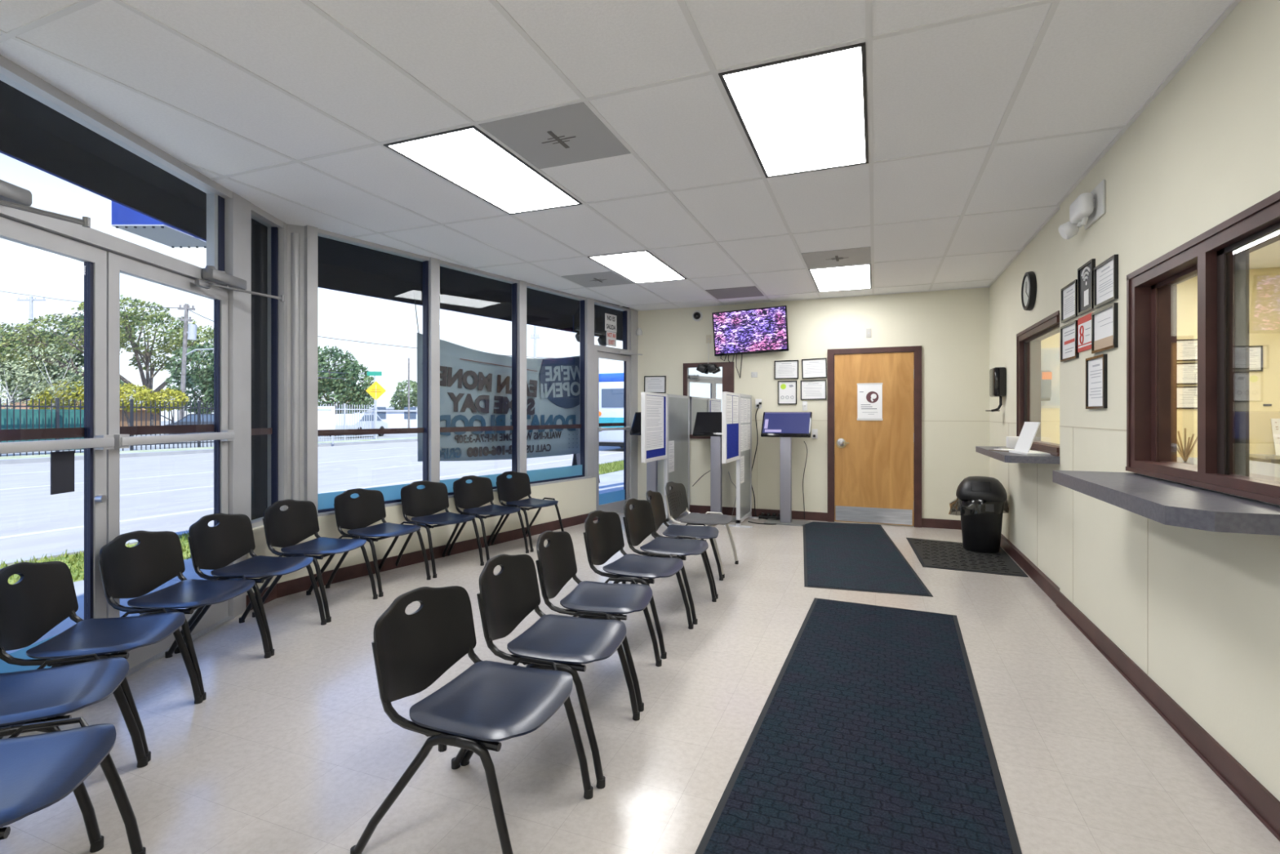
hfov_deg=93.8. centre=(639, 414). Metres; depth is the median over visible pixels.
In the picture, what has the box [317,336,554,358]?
overhead wire
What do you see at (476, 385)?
banner
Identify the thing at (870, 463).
door
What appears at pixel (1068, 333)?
print
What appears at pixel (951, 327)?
wall
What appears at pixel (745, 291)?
ceiling vent
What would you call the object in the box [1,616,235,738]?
trim
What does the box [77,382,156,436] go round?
tree
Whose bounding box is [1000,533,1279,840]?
baseboard
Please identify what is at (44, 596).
chair
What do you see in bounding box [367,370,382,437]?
street name sign
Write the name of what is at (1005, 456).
shelf
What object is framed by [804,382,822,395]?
print
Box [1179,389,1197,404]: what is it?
print
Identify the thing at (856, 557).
floor mat
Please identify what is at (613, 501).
door
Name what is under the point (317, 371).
overhead wire
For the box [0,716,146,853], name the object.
chair
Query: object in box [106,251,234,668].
door
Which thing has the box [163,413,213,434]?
car
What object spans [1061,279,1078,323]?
picture frame
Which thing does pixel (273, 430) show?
window
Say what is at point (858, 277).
recessed light
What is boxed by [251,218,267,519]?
trim
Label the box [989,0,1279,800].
wall
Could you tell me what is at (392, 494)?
window
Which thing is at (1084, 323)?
picture frame
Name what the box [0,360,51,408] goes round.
tree
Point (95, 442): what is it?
door
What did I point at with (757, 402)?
wall outlet
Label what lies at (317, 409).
print
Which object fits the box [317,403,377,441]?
fence
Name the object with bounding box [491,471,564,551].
chair
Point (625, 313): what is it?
window
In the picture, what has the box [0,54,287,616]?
trim
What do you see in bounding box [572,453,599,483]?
board
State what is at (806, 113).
recessed light
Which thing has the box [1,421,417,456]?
ground
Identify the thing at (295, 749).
floor
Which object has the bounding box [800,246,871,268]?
ceiling vent
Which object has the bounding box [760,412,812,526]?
kiosk
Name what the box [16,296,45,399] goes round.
utility pole
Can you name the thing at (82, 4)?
ceiling grid
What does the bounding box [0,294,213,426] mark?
tree
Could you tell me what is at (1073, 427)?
trim
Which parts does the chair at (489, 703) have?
leg, backrest, seat frame, leg, leg, seat, leg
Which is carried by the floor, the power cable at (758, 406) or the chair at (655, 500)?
the chair at (655, 500)
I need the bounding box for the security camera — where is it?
[692,311,702,321]
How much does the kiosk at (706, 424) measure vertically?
1.352 m
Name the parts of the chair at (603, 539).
backrest, seat frame, leg, seat, leg, leg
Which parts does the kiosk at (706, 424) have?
post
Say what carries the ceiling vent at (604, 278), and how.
in the ceiling
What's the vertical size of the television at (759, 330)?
0.887 m
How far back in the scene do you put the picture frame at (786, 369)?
7.59 m
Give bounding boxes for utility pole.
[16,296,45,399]
[177,303,213,420]
[407,358,409,427]
[530,325,539,358]
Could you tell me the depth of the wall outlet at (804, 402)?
7.51 m
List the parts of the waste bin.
lid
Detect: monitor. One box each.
[630,412,640,435]
[692,412,721,436]
[760,412,812,437]
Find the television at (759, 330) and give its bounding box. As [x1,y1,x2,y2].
[711,305,789,377]
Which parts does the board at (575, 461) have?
panel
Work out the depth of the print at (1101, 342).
3.31 m
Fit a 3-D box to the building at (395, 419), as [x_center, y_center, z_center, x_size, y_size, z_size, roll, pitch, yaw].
[-20.483,0.372,52.000,5.200,2.000,4.200,0,0,-1]
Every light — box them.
[383,125,582,214]
[587,250,686,283]
[718,42,868,177]
[780,383,786,389]
[808,263,871,292]
[1057,179,1105,239]
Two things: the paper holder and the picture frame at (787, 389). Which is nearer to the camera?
the paper holder
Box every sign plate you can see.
[604,313,616,332]
[606,331,616,346]
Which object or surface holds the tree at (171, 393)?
on the ground at (388, 435)
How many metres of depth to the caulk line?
2.23 m
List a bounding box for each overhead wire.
[33,295,177,308]
[186,308,213,321]
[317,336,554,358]
[317,370,364,373]
[317,377,376,378]
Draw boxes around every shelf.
[975,445,1059,463]
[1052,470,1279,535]
[1248,453,1279,463]
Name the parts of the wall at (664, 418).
frame, silver panel, frame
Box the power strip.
[758,512,780,519]
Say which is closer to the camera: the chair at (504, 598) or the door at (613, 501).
the chair at (504, 598)
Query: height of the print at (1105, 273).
0.142 m
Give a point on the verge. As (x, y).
(379, 439)
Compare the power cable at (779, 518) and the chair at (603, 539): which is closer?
the chair at (603, 539)
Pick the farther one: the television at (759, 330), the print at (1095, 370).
the television at (759, 330)
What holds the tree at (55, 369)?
on the ground at (388, 435)
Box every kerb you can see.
[0,438,417,464]
[0,458,623,566]
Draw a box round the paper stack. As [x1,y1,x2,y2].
[1008,450,1050,454]
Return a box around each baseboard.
[245,513,597,609]
[689,504,961,529]
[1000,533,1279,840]
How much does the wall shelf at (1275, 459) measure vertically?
0.250 m
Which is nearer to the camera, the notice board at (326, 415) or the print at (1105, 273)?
the print at (1105, 273)
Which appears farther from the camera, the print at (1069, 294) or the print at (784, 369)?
the print at (784, 369)
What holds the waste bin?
on the floor mat at (941, 554)
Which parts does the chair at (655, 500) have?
backrest, seat frame, seat, leg, leg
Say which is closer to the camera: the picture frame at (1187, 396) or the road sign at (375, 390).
the picture frame at (1187, 396)
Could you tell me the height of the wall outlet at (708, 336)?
0.110 m
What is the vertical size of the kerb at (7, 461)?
0.180 m
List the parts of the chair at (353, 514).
leg, backrest, leg, seat frame, seat, leg, leg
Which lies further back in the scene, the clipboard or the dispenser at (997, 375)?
the dispenser at (997, 375)
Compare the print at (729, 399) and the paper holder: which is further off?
the print at (729, 399)
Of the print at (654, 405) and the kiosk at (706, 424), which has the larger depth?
the kiosk at (706, 424)
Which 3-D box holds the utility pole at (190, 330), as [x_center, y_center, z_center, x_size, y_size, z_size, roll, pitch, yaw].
[-27.159,-2.723,36.995,2.693,8.202,0.440,0,0,0]
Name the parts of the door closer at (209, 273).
closer arm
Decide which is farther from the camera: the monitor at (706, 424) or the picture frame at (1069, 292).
the monitor at (706, 424)
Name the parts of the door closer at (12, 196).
closer arm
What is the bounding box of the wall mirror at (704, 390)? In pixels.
[683,361,733,438]
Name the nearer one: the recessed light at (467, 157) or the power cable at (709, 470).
the recessed light at (467, 157)
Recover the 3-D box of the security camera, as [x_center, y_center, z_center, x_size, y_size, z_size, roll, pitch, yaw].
[0.757,-1.318,7.995,0.140,0.140,0.082,0,0,21]
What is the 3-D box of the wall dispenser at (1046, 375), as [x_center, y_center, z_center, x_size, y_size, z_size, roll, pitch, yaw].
[4.387,-0.313,6.527,0.140,0.330,0.123,0,0,21]
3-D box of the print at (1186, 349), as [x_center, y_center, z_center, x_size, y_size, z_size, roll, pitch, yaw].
[5.672,-0.663,6.101,0.280,0.138,0.001,0,0,21]
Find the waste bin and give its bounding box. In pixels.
[948,475,1008,553]
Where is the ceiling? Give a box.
[0,0,1279,310]
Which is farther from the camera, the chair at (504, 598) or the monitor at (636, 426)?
the monitor at (636, 426)
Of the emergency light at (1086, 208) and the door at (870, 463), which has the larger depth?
the door at (870, 463)
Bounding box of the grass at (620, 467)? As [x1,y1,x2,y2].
[0,460,623,584]
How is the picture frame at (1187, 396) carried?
attached to the wall at (951, 327)
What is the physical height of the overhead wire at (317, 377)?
0.817 m
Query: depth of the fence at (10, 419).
20.63 m
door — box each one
[0,216,114,673]
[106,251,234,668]
[597,351,631,512]
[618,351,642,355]
[827,346,921,527]
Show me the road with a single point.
(28, 509)
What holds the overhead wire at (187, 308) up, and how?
attached to the utility pole at (190, 330)
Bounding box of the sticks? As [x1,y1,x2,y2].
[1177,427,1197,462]
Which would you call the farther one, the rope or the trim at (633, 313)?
the trim at (633, 313)
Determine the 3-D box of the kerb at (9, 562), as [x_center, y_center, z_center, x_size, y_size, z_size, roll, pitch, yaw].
[4.874,1.417,30.539,3.740,0.130,119.953,0,0,21]
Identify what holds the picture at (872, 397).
attached to the poster at (869, 395)
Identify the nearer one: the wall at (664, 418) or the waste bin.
the waste bin
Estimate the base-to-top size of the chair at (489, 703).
0.729 m
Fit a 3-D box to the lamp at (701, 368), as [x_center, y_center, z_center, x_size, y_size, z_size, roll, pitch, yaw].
[0.886,-0.756,7.901,0.271,0.425,0.128,0,0,21]
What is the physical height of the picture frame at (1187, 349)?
0.220 m
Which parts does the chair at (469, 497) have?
leg, backrest, leg, seat frame, seat, leg, leg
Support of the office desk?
attached to the wall at (1205, 151)
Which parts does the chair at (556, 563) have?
backrest, seat frame, leg, seat, leg, leg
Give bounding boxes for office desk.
[1177,457,1279,477]
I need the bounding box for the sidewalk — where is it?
[5,470,623,653]
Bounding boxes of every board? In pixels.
[317,406,335,444]
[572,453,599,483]
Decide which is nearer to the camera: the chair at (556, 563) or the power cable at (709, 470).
the chair at (556, 563)
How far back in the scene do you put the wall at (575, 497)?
5.59 m
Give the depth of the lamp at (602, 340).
8.20 m
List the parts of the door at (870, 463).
knob, knob plate, kick plate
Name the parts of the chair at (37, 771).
seat frame, seat, leg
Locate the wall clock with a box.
[1021,271,1036,311]
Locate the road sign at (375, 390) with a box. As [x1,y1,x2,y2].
[365,381,386,439]
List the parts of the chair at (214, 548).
leg, backrest, seat frame, leg, leg, seat, leg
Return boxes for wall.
[247,476,595,595]
[629,266,1279,526]
[640,391,699,524]
[721,391,758,528]
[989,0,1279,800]
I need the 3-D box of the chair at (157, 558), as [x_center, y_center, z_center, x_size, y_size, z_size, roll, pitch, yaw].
[-2.300,0.959,3.022,0.574,0.729,0.519,0,0,0]
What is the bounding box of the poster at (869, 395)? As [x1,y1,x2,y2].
[857,382,882,420]
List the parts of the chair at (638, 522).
backrest, leg, seat frame, seat, leg, leg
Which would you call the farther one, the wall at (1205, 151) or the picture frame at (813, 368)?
the picture frame at (813, 368)
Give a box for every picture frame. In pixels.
[644,375,666,393]
[774,360,798,379]
[777,380,796,404]
[800,379,826,399]
[801,357,826,378]
[1060,320,1079,362]
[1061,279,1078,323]
[1077,258,1095,315]
[1077,312,1092,352]
[1085,353,1107,408]
[1091,302,1118,353]
[1093,253,1118,308]
[1177,338,1197,360]
[1177,362,1197,384]
[1177,386,1197,408]
[1248,345,1262,371]
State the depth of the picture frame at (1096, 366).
3.41 m
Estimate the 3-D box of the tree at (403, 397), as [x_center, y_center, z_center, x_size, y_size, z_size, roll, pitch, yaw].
[-22.050,-0.999,58.067,4.356,4.750,2.866,0,0,-17]
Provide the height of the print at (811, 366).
0.139 m
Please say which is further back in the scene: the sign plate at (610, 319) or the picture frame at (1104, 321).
the sign plate at (610, 319)
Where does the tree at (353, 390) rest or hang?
on the ground at (388, 435)
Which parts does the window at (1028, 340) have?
sash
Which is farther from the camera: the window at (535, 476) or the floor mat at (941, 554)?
the window at (535, 476)
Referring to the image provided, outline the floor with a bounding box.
[0,512,1279,853]
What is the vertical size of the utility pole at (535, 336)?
7.400 m
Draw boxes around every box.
[111,200,206,248]
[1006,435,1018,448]
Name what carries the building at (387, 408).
on the ground at (388, 435)
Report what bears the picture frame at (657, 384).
attached to the wall at (951, 327)
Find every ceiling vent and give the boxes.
[478,102,631,168]
[560,271,632,287]
[705,285,764,299]
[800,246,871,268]
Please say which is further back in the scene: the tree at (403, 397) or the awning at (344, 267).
the tree at (403, 397)
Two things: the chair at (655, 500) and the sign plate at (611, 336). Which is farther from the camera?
the sign plate at (611, 336)
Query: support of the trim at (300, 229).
attached to the wall at (575, 497)
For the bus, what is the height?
3.115 m
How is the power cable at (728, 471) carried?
attached to the wall at (736, 408)
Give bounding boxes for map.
[1040,347,1059,408]
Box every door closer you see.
[0,179,90,227]
[195,265,284,302]
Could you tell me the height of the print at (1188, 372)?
0.136 m
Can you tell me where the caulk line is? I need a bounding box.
[1137,473,1279,506]
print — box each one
[317,408,331,410]
[646,397,662,448]
[648,378,662,387]
[727,397,731,422]
[777,363,795,375]
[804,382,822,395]
[806,361,822,373]
[859,391,876,408]
[1064,288,1075,315]
[1064,328,1074,353]
[1064,337,1074,345]
[1089,364,1102,398]
[1093,335,1112,350]
[1097,266,1113,297]
[1179,342,1197,356]
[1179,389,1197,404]
[1182,365,1197,379]
[1248,350,1257,366]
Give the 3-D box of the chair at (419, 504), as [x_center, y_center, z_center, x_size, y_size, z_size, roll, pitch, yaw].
[-1.745,0.959,5.210,0.574,0.729,0.519,0,0,35]
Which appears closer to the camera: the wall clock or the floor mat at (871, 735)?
the floor mat at (871, 735)
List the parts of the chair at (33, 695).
leg, seat frame, leg, seat, leg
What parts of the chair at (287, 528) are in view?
leg, backrest, seat frame, leg, leg, seat, leg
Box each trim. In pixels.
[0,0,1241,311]
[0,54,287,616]
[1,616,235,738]
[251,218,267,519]
[287,223,304,508]
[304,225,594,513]
[317,475,592,516]
[594,299,637,514]
[756,420,977,508]
[989,421,1148,675]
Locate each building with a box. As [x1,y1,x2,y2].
[1,399,166,426]
[337,407,395,413]
[364,406,417,428]
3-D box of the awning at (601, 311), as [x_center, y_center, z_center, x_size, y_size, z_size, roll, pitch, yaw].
[0.055,-1.480,9.153,0.470,0.735,2.800,0,0,34]
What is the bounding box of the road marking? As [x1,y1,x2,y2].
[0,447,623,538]
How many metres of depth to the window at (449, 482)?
6.46 m
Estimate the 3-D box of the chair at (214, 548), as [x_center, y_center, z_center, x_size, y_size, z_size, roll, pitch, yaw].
[-2.280,0.959,3.552,0.574,0.729,0.519,0,0,4]
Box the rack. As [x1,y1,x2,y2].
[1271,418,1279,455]
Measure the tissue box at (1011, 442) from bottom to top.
0.100 m
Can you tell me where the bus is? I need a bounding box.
[599,373,623,447]
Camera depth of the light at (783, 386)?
7.61 m
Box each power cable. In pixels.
[692,470,710,486]
[728,471,736,514]
[748,518,780,524]
[751,406,768,519]
[802,441,807,519]
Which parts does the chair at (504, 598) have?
leg, backrest, seat frame, seat, leg, leg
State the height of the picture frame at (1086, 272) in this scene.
0.289 m
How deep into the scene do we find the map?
6.55 m
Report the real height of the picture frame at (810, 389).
0.245 m
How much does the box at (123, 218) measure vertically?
0.512 m
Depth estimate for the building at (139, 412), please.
44.77 m
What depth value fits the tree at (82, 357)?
49.11 m
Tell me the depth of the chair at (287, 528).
4.13 m
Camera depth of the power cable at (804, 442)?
7.51 m
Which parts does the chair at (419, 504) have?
leg, backrest, leg, seat frame, seat, leg, leg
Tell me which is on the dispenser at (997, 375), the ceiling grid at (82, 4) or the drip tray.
the drip tray
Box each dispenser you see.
[985,367,1006,411]
[1040,369,1052,400]
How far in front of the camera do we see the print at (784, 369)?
7.60 m
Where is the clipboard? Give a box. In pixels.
[988,447,1032,452]
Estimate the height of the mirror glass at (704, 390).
0.900 m
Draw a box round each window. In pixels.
[206,193,224,271]
[251,226,278,505]
[317,260,428,512]
[440,283,516,495]
[526,300,584,484]
[622,311,629,350]
[1016,310,1059,456]
[1125,191,1279,505]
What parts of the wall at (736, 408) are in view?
frame, silver panel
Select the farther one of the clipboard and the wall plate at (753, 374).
the wall plate at (753, 374)
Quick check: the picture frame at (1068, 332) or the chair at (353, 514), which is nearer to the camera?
the picture frame at (1068, 332)
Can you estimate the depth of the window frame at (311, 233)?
5.54 m
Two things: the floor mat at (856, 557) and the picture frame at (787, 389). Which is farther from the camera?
the picture frame at (787, 389)
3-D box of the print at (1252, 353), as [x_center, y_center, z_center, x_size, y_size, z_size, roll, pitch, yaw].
[6.036,-0.559,5.958,0.162,0.159,0.001,0,0,21]
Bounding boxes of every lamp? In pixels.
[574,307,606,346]
[696,351,717,373]
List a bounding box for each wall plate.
[751,372,757,377]
[866,328,871,337]
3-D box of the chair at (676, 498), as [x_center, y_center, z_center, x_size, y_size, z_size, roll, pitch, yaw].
[0.513,0.959,5.181,0.574,0.729,0.519,0,0,22]
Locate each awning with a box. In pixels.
[0,80,206,241]
[317,235,586,332]
[572,299,629,341]
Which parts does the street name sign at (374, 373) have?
post, plate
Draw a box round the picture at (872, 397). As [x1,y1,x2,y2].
[866,391,878,403]
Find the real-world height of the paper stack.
0.012 m
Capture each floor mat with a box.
[694,597,1022,853]
[803,521,933,596]
[906,537,1028,577]
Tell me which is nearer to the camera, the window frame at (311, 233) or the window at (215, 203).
the window at (215, 203)
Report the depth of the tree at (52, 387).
30.90 m
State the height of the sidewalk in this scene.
0.110 m
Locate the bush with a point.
(46, 393)
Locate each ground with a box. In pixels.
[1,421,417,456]
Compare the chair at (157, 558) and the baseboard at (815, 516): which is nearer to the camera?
the chair at (157, 558)
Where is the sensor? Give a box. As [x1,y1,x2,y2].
[635,328,642,335]
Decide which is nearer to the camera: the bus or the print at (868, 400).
the print at (868, 400)
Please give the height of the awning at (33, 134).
0.550 m
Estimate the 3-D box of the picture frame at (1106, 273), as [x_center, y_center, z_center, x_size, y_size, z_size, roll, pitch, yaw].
[2.552,-0.722,3.285,0.018,0.232,0.320,0,0,21]
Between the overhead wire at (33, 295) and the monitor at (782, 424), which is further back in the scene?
the overhead wire at (33, 295)
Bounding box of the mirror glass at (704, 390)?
[687,366,722,434]
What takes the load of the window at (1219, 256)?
in the wall at (1205, 151)
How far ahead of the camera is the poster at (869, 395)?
7.22 m
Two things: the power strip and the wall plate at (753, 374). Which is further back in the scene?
the wall plate at (753, 374)
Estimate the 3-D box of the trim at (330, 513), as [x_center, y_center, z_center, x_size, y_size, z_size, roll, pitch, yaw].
[-1.573,0.778,6.062,0.100,0.017,3.410,0,0,34]
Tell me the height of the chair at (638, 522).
0.729 m
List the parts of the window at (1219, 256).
sash, sash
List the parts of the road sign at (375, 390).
diamond plate, post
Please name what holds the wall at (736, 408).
on the floor
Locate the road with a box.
[0,440,623,560]
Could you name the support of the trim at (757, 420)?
attached to the wall at (951, 327)
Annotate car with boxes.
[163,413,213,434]
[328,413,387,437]
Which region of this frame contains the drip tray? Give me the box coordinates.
[985,396,1001,411]
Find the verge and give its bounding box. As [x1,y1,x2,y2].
[0,436,417,459]
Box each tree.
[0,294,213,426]
[0,329,84,402]
[0,343,84,408]
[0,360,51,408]
[8,311,137,399]
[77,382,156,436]
[146,387,190,423]
[163,342,213,413]
[317,345,373,413]
[388,380,417,409]
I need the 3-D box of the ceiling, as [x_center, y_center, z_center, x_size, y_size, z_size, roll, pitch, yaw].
[1.082,-1.470,2.401,8.740,0.050,10.460,0,0,21]
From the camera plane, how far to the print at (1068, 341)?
3.90 m
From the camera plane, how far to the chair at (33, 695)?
1.96 m
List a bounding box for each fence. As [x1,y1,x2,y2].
[0,397,125,456]
[129,399,213,450]
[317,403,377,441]
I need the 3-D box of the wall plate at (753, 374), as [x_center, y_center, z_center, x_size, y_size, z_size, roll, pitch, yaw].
[1.479,-0.513,7.749,0.080,0.070,0.012,0,0,21]
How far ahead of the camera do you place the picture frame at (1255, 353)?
5.93 m
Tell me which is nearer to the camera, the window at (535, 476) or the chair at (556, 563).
the chair at (556, 563)
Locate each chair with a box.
[0,560,203,761]
[0,653,147,852]
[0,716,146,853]
[97,530,271,700]
[174,512,326,656]
[252,498,377,622]
[325,488,431,596]
[350,585,593,853]
[395,480,484,577]
[447,475,528,561]
[460,553,639,788]
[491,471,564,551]
[535,530,662,711]
[582,510,693,658]
[622,497,716,624]
[645,489,723,599]
[665,481,738,577]
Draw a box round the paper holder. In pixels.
[1013,422,1040,452]
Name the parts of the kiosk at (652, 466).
post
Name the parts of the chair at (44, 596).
backrest, leg, seat frame, seat, leg, leg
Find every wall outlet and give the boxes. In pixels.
[706,334,711,343]
[755,399,761,408]
[802,400,807,410]
[812,428,817,438]
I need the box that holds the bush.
[27,380,84,409]
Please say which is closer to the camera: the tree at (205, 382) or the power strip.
the power strip
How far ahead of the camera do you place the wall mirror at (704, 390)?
7.98 m
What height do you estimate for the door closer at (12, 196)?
0.112 m
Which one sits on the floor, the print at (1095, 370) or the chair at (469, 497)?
the chair at (469, 497)
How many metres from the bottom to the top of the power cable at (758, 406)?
1.439 m
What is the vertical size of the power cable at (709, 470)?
0.268 m
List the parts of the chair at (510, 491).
leg, backrest, leg, seat frame, seat, leg, leg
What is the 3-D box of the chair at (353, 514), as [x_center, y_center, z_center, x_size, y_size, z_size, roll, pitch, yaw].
[-2.037,0.959,4.685,0.574,0.729,0.519,0,0,23]
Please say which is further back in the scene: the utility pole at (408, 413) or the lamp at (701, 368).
the utility pole at (408, 413)
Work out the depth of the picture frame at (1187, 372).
6.13 m
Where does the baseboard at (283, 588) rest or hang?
attached to the wall at (575, 497)
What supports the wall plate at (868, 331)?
attached to the wall at (951, 327)
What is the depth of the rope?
5.75 m
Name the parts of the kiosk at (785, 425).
post, plate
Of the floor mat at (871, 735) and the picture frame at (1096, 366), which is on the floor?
the floor mat at (871, 735)
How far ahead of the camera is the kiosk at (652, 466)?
7.83 m
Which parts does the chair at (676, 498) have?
backrest, seat frame, seat, leg, leg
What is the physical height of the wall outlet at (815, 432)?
0.120 m
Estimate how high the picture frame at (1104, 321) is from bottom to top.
0.235 m
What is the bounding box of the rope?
[413,291,418,333]
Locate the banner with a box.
[417,332,579,461]
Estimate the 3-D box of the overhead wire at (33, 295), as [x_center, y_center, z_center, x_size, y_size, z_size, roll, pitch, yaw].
[-40.452,-8.449,44.500,28.970,3.811,0.040,0,0,31]
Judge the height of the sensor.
0.100 m
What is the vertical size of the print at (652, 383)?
0.135 m
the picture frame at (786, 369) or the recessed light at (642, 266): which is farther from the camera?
the picture frame at (786, 369)
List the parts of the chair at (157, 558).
leg, backrest, seat frame, leg, leg, seat, leg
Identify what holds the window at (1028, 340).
in the wall at (1205, 151)
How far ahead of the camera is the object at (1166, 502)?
2.01 m
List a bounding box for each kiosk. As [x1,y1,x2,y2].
[630,412,657,499]
[692,412,736,521]
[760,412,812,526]
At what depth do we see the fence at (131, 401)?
24.02 m
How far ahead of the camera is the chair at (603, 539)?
3.62 m

